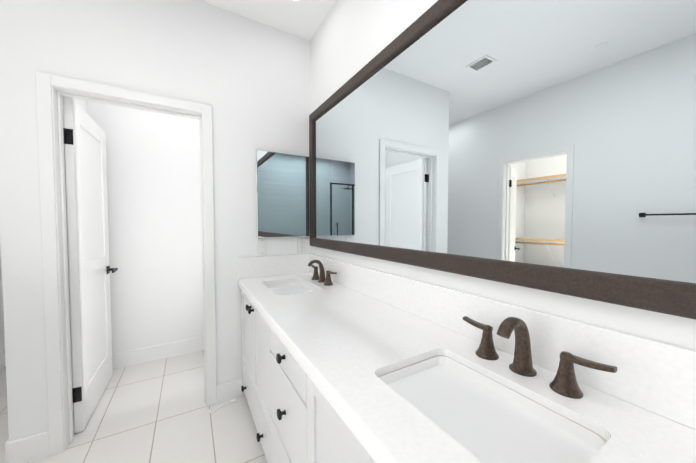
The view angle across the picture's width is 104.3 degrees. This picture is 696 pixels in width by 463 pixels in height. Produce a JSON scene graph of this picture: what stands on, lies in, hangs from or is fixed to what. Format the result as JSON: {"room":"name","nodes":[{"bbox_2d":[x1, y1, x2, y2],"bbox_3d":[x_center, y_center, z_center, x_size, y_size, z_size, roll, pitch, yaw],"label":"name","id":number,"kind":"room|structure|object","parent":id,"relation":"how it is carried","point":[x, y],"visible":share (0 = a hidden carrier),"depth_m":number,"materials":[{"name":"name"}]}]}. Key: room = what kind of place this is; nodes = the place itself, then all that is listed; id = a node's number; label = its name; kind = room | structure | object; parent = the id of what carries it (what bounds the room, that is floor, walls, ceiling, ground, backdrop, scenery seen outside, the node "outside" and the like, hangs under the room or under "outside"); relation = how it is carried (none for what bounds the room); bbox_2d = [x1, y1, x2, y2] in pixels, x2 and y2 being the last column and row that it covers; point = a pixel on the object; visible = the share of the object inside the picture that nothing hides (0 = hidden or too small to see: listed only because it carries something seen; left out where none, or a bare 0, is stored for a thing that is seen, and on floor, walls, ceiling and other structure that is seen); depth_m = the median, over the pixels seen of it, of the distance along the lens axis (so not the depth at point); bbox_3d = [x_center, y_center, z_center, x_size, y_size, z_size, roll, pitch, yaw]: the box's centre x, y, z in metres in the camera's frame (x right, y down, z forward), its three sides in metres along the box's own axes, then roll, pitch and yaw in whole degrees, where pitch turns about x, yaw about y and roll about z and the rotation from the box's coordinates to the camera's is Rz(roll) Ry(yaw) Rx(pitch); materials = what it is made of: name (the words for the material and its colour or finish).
{"room":"bathroom","nodes":[
{"label":"bathroom","id":0,"kind":"room"},
{"bbox_2d":[0,241,4,351],"bbox_3d":[-2.979,-0.181,2.534,0.880,2.780,0.120,-1,2,-30],"label":"wall","id":1,"kind":"structure","parent":0,"point":[2,342],"depth_m":2.42,"materials":[{"name":"white paint"}]},
{"bbox_2d":[0,351,5,366],"bbox_3d":[-2.941,1.143,2.522,0.810,0.135,0.014,-1,2,-30],"label":"baseboard","id":2,"kind":"structure","parent":1,"relation":"attached to","point":[2,354],"depth_m":2.42,"materials":[{"name":"white paint"}]},
{"bbox_2d":[62,96,86,387],"bbox_3d":[-2.191,-0.169,2.180,0.120,2.780,1.530,-1,2,-30],"label":"wall","id":3,"kind":"structure","parent":0,"point":[82,104],"depth_m":1.88,"materials":[{"name":"white paint"}]},
{"bbox_2d":[0,350,266,462],"bbox_3d":[-1.625,1.335,0.264,4.700,0.100,5.650,-1,2,-30],"label":"floor","id":4,"kind":"structure","parent":0,"point":[155,411],"depth_m":1.74,"materials":[{"name":"tile"}]},
{"bbox_2d":[209,402,230,412],"bbox_3d":[-0.893,1.219,1.890,0.146,0.023,0.072,-1,2,-30],"label":"cord","id":5,"kind":"object","parent":4,"relation":"on","point":[218,407],"visible":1,"depth_m":1.88,"materials":[{"name":"white plastic"}]},
{"bbox_2d":[237,281,392,462],"bbox_3d":[0.044,0.827,1.108,0.588,0.858,2.398,-1,2,-30],"label":"bathroom vanity","id":6,"kind":"object","parent":4,"relation":"on","point":[295,415],"depth_m":1.04,"materials":[{"name":"white paint"}]},
{"bbox_2d":[237,273,695,462],"bbox_3d":[0.048,0.388,1.096,0.579,0.022,2.398,-1,2,-30],"label":"countertop","id":7,"kind":"structure","parent":6,"relation":"on","point":[352,341],"depth_m":0.68,"materials":[{"name":"white stone"}]},
{"bbox_2d":[269,281,312,292],"bbox_3d":[-0.371,0.445,1.775,0.283,0.162,0.414,-1,2,-30],"label":"sink","id":8,"kind":"object","parent":7,"relation":"in","point":[285,286],"depth_m":1.93,"materials":[{"name":"white ceramic"}]},
{"bbox_2d":[305,257,336,284],"bbox_3d":[-0.211,0.272,1.864,0.139,0.158,0.378,-1,2,-30],"label":"faucet","id":9,"kind":"object","parent":7,"relation":"on","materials":[{"name":"brown metal"}]},
{"bbox_2d":[389,353,584,462],"bbox_3d":[0.295,0.483,0.644,0.283,0.162,0.414,-1,2,-30],"label":"sink","id":10,"kind":"object","parent":7,"relation":"in","point":[512,426],"depth_m":0.65,"materials":[{"name":"white ceramic"}]},
{"bbox_2d":[461,309,620,400],"bbox_3d":[0.456,0.309,0.733,0.139,0.158,0.378,-1,2,-30],"label":"faucet","id":11,"kind":"object","parent":7,"relation":"on","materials":[{"name":"brown metal"}]},
{"bbox_2d":[87,101,202,353],"bbox_3d":[-1.558,-0.188,2.732,1.530,2.780,0.120,-1,2,-30],"label":"wall","id":12,"kind":"structure","parent":0,"point":[154,211],"depth_m":2.52,"materials":[{"name":"white paint"}]},
{"bbox_2d":[112,337,203,368],"bbox_3d":[-1.525,1.136,2.718,1.530,0.135,0.014,-1,2,-30],"label":"baseboard","id":13,"kind":"structure","parent":12,"relation":"attached to","point":[141,355],"depth_m":2.55,"materials":[{"name":"white paint"}]},
{"bbox_2d":[0,0,310,441],"bbox_3d":[-1.083,-0.159,1.876,1.720,2.780,0.120,-1,2,-30],"label":"wall","id":14,"kind":"structure","parent":0,"point":[257,84],"depth_m":1.69,"materials":[{"name":"white paint"}]},
{"bbox_2d":[5,435,35,462],"bbox_3d":[-2.184,1.157,2.080,0.014,0.135,1.544,-1,2,-30],"label":"baseboard","id":15,"kind":"structure","parent":14,"relation":"attached to","point":[14,449],"depth_m":1.43,"materials":[{"name":"white paint"}]},
{"bbox_2d":[63,97,117,432],"bbox_3d":[-1.820,0.211,1.926,0.168,2.020,0.716,-1,2,-30],"label":"room door","id":16,"kind":"structure","parent":14,"relation":"in","point":[84,134],"depth_m":1.80,"materials":[{"name":"white paint"}]},
{"bbox_2d":[35,71,216,454],"bbox_3d":[-1.332,0.189,1.740,0.839,2.093,0.152,-1,2,-30],"label":"door frame","id":17,"kind":"structure","parent":14,"relation":"attached to","point":[51,90],"depth_m":1.53,"materials":[{"name":"white paint"}]},
{"bbox_2d":[217,378,241,394],"bbox_3d":[-0.733,1.153,2.203,0.630,0.135,0.014,-1,2,-30],"label":"baseboard","id":18,"kind":"structure","parent":14,"relation":"attached to","point":[222,388],"depth_m":1.96,"materials":[{"name":"white paint"}]},
{"bbox_2d":[257,239,266,254],"bbox_3d":[-0.654,0.115,2.060,0.074,0.120,0.012,-1,2,-30],"label":"outlet","id":19,"kind":"object","parent":14,"relation":"attached to","point":[261,246],"visible":1,"depth_m":2.06,"materials":[{"name":"white plastic"}]},
{"bbox_2d":[237,253,308,276],"bbox_3d":[-0.565,0.266,2.112,0.559,0.155,0.019,-1,2,-30],"label":"backsplash","id":20,"kind":"structure","parent":14,"relation":"attached to","point":[294,263],"depth_m":2.08,"materials":[{"name":"white stone"}]},
{"bbox_2d":[256,149,309,237],"bbox_3d":[-0.503,-0.283,2.127,0.422,0.660,0.026,-1,2,-30],"label":"medicine cabinet mirror","id":21,"kind":"object","parent":14,"relation":"attached to","point":[282,182],"visible":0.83,"depth_m":2.11,"materials":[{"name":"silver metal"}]},
{"bbox_2d":[297,238,305,252],"bbox_3d":[-0.381,0.111,2.222,0.074,0.120,0.011,-1,2,-30],"label":"duplex electrical outlet","id":22,"kind":"object","parent":14,"relation":"attached to","point":[301,244],"visible":1,"depth_m":2.22,"materials":[{"name":"white plastic"}]},
{"bbox_2d":[199,0,336,40],"bbox_3d":[-1.625,-1.544,0.169,4.700,0.100,5.650,-1,2,-30],"label":"ceiling","id":23,"kind":"structure","parent":0,"point":[304,19],"depth_m":1.91,"materials":[{"name":"white paint"}]},
{"bbox_2d":[287,0,303,2],"bbox_3d":[-0.348,-1.541,1.726,0.196,0.008,0.196,-1,2,-30],"label":"recessed light","id":24,"kind":"object","parent":23,"relation":"in","point":[295,1],"visible":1,"depth_m":1.81,"materials":[{"name":"white plastic"}]},
{"bbox_2d":[310,0,695,349],"bbox_3d":[0.685,-0.120,0.689,0.120,2.780,3.960,-1,2,-30],"label":"wall","id":25,"kind":"structure","parent":0,"point":[350,39],"depth_m":1.29,"materials":[{"name":"white paint"}]},
{"bbox_2d":[309,0,695,319],"bbox_3d":[0.228,-0.384,1.308,0.028,1.066,2.112,-1,2,-30],"label":"vanity mirror","id":26,"kind":"object","parent":25,"relation":"attached to","point":[547,145],"visible":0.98,"depth_m":0.80,"materials":[{"name":"clear glass"}]},
{"bbox_2d":[309,253,695,428],"bbox_3d":[0.289,0.294,1.235,0.019,0.155,2.398,-1,2,-30],"label":"backsplash","id":27,"kind":"structure","parent":25,"relation":"attached to","point":[657,376],"depth_m":0.67,"materials":[{"name":"white stone"}]}
]}

